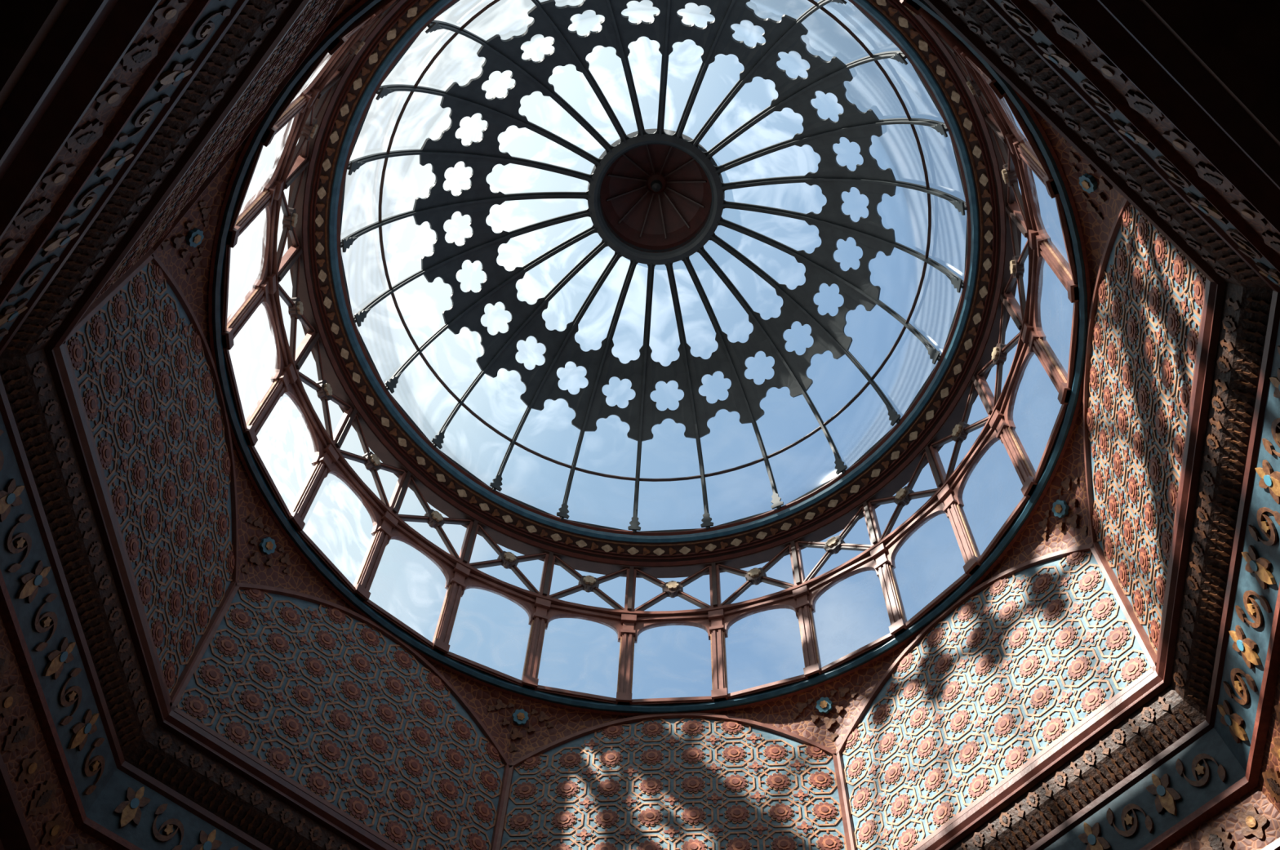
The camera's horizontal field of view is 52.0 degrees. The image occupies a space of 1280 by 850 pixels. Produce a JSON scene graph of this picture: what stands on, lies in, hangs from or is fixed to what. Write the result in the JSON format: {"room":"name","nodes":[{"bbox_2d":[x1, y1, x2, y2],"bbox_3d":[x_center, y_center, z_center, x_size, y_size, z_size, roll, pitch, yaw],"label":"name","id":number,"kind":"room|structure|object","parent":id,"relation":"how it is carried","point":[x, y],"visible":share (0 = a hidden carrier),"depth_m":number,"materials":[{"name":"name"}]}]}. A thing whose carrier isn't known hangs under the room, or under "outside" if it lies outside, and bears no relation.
{"room":"domed pavilion","nodes":[
{"label":"domed pavilion","id":0,"kind":"room"},
{"bbox_2d":[62,253,238,706],"bbox_3d":[-4.103,0.297,11.381,0.165,2.597,3.429,-3,-63,3],"label":"wall","id":1,"kind":"structure","parent":0,"point":[143,367],"depth_m":11.18,"materials":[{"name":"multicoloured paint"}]},
{"bbox_2d":[221,199,276,350],"bbox_3d":[-3.833,-1.563,12.814,0.146,1.573,1.139,8,-63,-2],"label":"window","id":2,"kind":"structure","parent":1,"relation":"in","point":[265,283],"depth_m":13.14,"materials":[{"name":"red paint"}]},
{"bbox_2d":[223,293,297,446],"bbox_3d":[-3.854,-0.640,13.287,0.151,1.573,1.139,-3,-63,3],"label":"window","id":3,"kind":"structure","parent":1,"relation":"in","point":[284,374],"depth_m":13.62,"materials":[{"name":"red paint"}]},
{"bbox_2d":[248,382,339,532],"bbox_3d":[-3.662,0.266,13.745,0.146,1.573,1.139,-19,-65,11],"label":"window","id":4,"kind":"structure","parent":1,"relation":"in","point":[325,455],"depth_m":14.07,"materials":[{"name":"red paint"}]},
{"bbox_2d":[75,0,345,327],"bbox_3d":[-3.105,-2.366,9.988,0.165,2.597,3.429,38,-68,-16],"label":"wall","id":5,"kind":"structure","parent":0,"point":[313,21],"depth_m":10.25,"materials":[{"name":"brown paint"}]},
{"bbox_2d":[226,106,306,248],"bbox_3d":[-3.517,-2.440,12.356,0.146,1.573,1.139,21,-64,-9],"label":"window","id":6,"kind":"structure","parent":5,"relation":"in","point":[272,188],"depth_m":12.68,"materials":[{"name":"red paint"}]},
{"bbox_2d":[259,27,361,146],"bbox_3d":[-2.956,-3.211,11.944,0.146,1.573,1.139,35,-67,-15],"label":"window","id":7,"kind":"structure","parent":5,"relation":"in","point":[300,97],"depth_m":12.18,"materials":[{"name":"red paint"}]},
{"bbox_2d":[324,0,391,55],"bbox_3d":[-2.188,-3.823,11.607,1.139,1.573,0.146,-34,-69,17],"label":"window","id":8,"kind":"structure","parent":5,"relation":"in","point":[372,13],"depth_m":11.03,"materials":[{"name":"red paint"}]},
{"bbox_2d":[170,582,510,849],"bbox_3d":[-2.685,2.836,12.636,3.429,2.597,0.165,38,-68,-16],"label":"wall","id":9,"kind":"structure","parent":0,"point":[318,694],"depth_m":12.45,"materials":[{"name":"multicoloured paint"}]},
{"bbox_2d":[297,459,398,603],"bbox_3d":[-3.186,1.094,14.154,0.146,1.573,1.139,-34,-69,17],"label":"window","id":10,"kind":"structure","parent":9,"relation":"in","point":[383,522],"depth_m":14.45,"materials":[{"name":"red paint"}]},
{"bbox_2d":[364,524,470,656],"bbox_3d":[-2.488,1.787,14.486,1.139,1.573,0.146,35,-67,-15],"label":"window","id":11,"kind":"structure","parent":9,"relation":"in","point":[455,575],"depth_m":14.76,"materials":[{"name":"red paint"}]},
{"bbox_2d":[446,573,551,690],"bbox_3d":[-1.614,2.297,14.721,1.139,1.573,0.146,21,-64,-9],"label":"window","id":12,"kind":"structure","parent":9,"relation":"in","point":[536,609],"depth_m":14.98,"materials":[{"name":"red paint"}]},
{"bbox_2d":[208,0,1091,715],"bbox_3d":[0.059,-0.519,12.325,8.220,0.095,8.220,-3,-63,3],"label":"trim","id":13,"kind":"structure","parent":9,"relation":"attached to","point":[340,25],"depth_m":12.74,"materials":[{"name":"blue paint"}]},
{"bbox_2d":[899,0,994,80],"bbox_3d":[2.649,-3.557,11.594,1.139,1.573,0.146,35,-67,-15],"label":"window","id":14,"kind":"structure","parent":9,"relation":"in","point":[913,6],"depth_m":10.90,"materials":[{"name":"red paint"}]},
{"bbox_2d":[953,45,1052,178],"bbox_3d":[3.347,-2.865,11.927,0.146,1.573,1.139,-34,-69,17],"label":"window","id":15,"kind":"structure","parent":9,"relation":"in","point":[993,90],"depth_m":12.11,"materials":[{"name":"red paint"}]},
{"bbox_2d":[154,0,1124,763],"bbox_3d":[0.048,-0.341,11.975,8.304,0.760,8.304,-3,-63,3],"label":"spandrels","id":16,"kind":"structure","parent":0,"point":[824,714],"depth_m":12.96,"materials":[{"name":"red metal"}]},
{"bbox_2d":[262,0,1043,617],"bbox_3d":[0.117,-1.486,14.213,8.120,1.054,8.120,-3,-63,3],"label":"lattice railing","id":17,"kind":"object","parent":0,"point":[956,428],"visible":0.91,"depth_m":15.14,"materials":[{"name":"brown metal"}]},
{"bbox_2d":[288,0,1018,566],"bbox_3d":[0.133,-1.753,14.736,8.140,0.241,8.140,-3,-63,3],"label":"trim","id":18,"kind":"structure","parent":17,"relation":"on","point":[960,110],"depth_m":15.11,"materials":[{"name":"brown metal"}]},
{"bbox_2d":[339,0,967,533],"bbox_3d":[0.180,-2.528,16.250,7.192,3.262,7.192,15,-64,-6],"label":"glass dome","id":19,"kind":"object","parent":18,"relation":"on","point":[654,196],"visible":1,"depth_m":16.64,"materials":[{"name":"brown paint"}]},
{"bbox_2d":[495,711,851,849],"bbox_3d":[0.319,3.762,13.017,3.429,2.597,0.165,-3,-63,3],"label":"wall","id":20,"kind":"structure","parent":0,"point":[679,780],"depth_m":13.11,"materials":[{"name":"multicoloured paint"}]},
{"bbox_2d":[536,604,636,705],"bbox_3d":[-0.625,2.591,14.841,1.139,1.573,0.146,8,-63,-2],"label":"window","id":21,"kind":"structure","parent":20,"relation":"in","point":[623,625],"depth_m":15.07,"materials":[{"name":"red paint"}]},
{"bbox_2d":[630,608,728,704],"bbox_3d":[0.411,2.623,14.825,1.139,1.573,0.151,-3,-63,3],"label":"window","id":22,"kind":"structure","parent":20,"relation":"in","point":[712,623],"depth_m":15.00,"materials":[{"name":"red paint"}]},
{"bbox_2d":[722,585,821,698],"bbox_3d":[1.426,2.464,14.712,1.139,1.573,0.146,-19,-65,11],"label":"window","id":23,"kind":"structure","parent":20,"relation":"in","point":[798,602],"depth_m":14.84,"materials":[{"name":"red paint"}]},
{"bbox_2d":[835,543,1155,849],"bbox_3d":[3.149,2.534,12.301,0.165,2.597,3.429,38,-68,-16],"label":"wall","id":24,"kind":"structure","parent":0,"point":[1025,658],"depth_m":12.10,"materials":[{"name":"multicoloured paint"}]},
{"bbox_2d":[808,542,906,673],"bbox_3d":[2.349,2.052,14.473,1.139,1.573,0.146,-34,-69,17],"label":"window","id":25,"kind":"structure","parent":24,"relation":"in","point":[877,561],"depth_m":14.57,"materials":[{"name":"red paint"}]},
{"bbox_2d":[884,483,981,627],"bbox_3d":[3.117,1.440,14.136,0.146,1.573,1.139,35,-67,-15],"label":"window","id":26,"kind":"structure","parent":24,"relation":"in","point":[945,503],"depth_m":14.22,"materials":[{"name":"red paint"}]},
{"bbox_2d":[950,408,1037,564],"bbox_3d":[3.678,0.669,13.724,0.146,1.573,1.139,21,-64,-9],"label":"window","id":27,"kind":"structure","parent":24,"relation":"in","point":[998,429],"depth_m":13.82,"materials":[{"name":"red paint"}]},
{"bbox_2d":[1083,197,1207,666],"bbox_3d":[4.147,-0.128,10.908,0.165,2.597,3.429,-3,-63,3],"label":"wall","id":28,"kind":"structure","parent":0,"point":[1144,322],"depth_m":10.76,"materials":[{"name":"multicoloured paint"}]},
{"bbox_2d":[999,322,1071,482],"bbox_3d":[3.994,-0.208,13.266,0.146,1.573,1.139,8,-63,-2],"label":"window","id":29,"kind":"structure","parent":28,"relation":"in","point":[1032,345],"depth_m":13.36,"materials":[{"name":"red paint"}]},
{"bbox_2d":[1004,133,1077,284],"bbox_3d":[3.823,-2.037,12.335,0.146,1.573,1.139,-19,-65,11],"label":"window","id":30,"kind":"structure","parent":28,"relation":"in","point":[1024,161],"depth_m":12.50,"materials":[{"name":"red paint"}]},
{"bbox_2d":[1028,228,1079,388],"bbox_3d":[4.016,-1.131,12.793,0.151,1.573,1.139,-3,-63,3],"label":"window","id":31,"kind":"structure","parent":28,"relation":"in","point":[1041,253],"depth_m":12.93,"materials":[{"name":"red paint"}]},
{"bbox_3d":[-0.180,3.437,4.591,17.800,8.231,17.800,-3,-63,3],"label":"wall","id":32,"kind":"structure","parent":0,"visible":0},
{"bbox_2d":[44,0,1226,849],"bbox_3d":[-0.016,0.710,9.922,8.400,0.210,8.400,-3,-63,3],"label":"trim","id":33,"kind":"structure","parent":32,"relation":"attached to","point":[1159,680],"depth_m":9.80,"materials":[{"name":"red wood"}]},
{"bbox_2d":[0,0,1272,849],"bbox_3d":[-0.023,0.831,9.686,8.580,0.320,8.580,-3,-63,3],"label":"trim","id":34,"kind":"structure","parent":32,"relation":"attached to","point":[25,374],"depth_m":9.49,"materials":[{"name":"brown wood"}]},
{"bbox_2d":[0,0,1279,849],"bbox_3d":[-0.037,1.063,9.232,8.740,0.500,8.740,-3,-63,3],"label":"trim","id":35,"kind":"structure","parent":32,"relation":"attached to","point":[1218,759],"depth_m":9.48,"materials":[{"name":"blue paint"}]},
{"bbox_2d":[0,0,1279,849],"bbox_3d":[-0.065,1.522,8.334,9.400,0.520,9.400,-3,-63,3],"label":"trim","id":36,"kind":"structure","parent":32,"relation":"attached to","point":[89,38],"depth_m":6.72,"materials":[{"name":"red wood"}]},
{"bbox_2d":[0,0,1279,849],"bbox_3d":[-0.052,1.313,8.743,9.000,0.400,9.000,-3,-63,3],"label":"trim","id":37,"kind":"structure","parent":32,"relation":"attached to","point":[1251,822],"depth_m":9.09,"materials":[{"name":"brown wood"}]},
{"bbox_2d":[0,0,1279,849],"bbox_3d":[-0.029,0.926,9.499,8.600,0.100,8.600,-3,-63,3],"label":"trim","id":38,"kind":"structure","parent":32,"relation":"attached to","point":[1208,724],"depth_m":9.24,"materials":[{"name":"red wood"}]},
{"bbox_2d":[0,0,1279,849],"bbox_3d":[-0.045,1.199,8.965,8.800,0.100,8.800,-3,-63,3],"label":"trim","id":39,"kind":"structure","parent":32,"relation":"attached to","point":[1249,782],"depth_m":7.93,"materials":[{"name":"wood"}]},
{"bbox_2d":[0,0,1279,147],"bbox_3d":[-0.045,1.199,8.965,18.000,2.300,18.000,-3,-63,3],"label":"trim","id":40,"kind":"structure","parent":32,"relation":"attached to","point":[1237,42],"depth_m":6.12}
]}

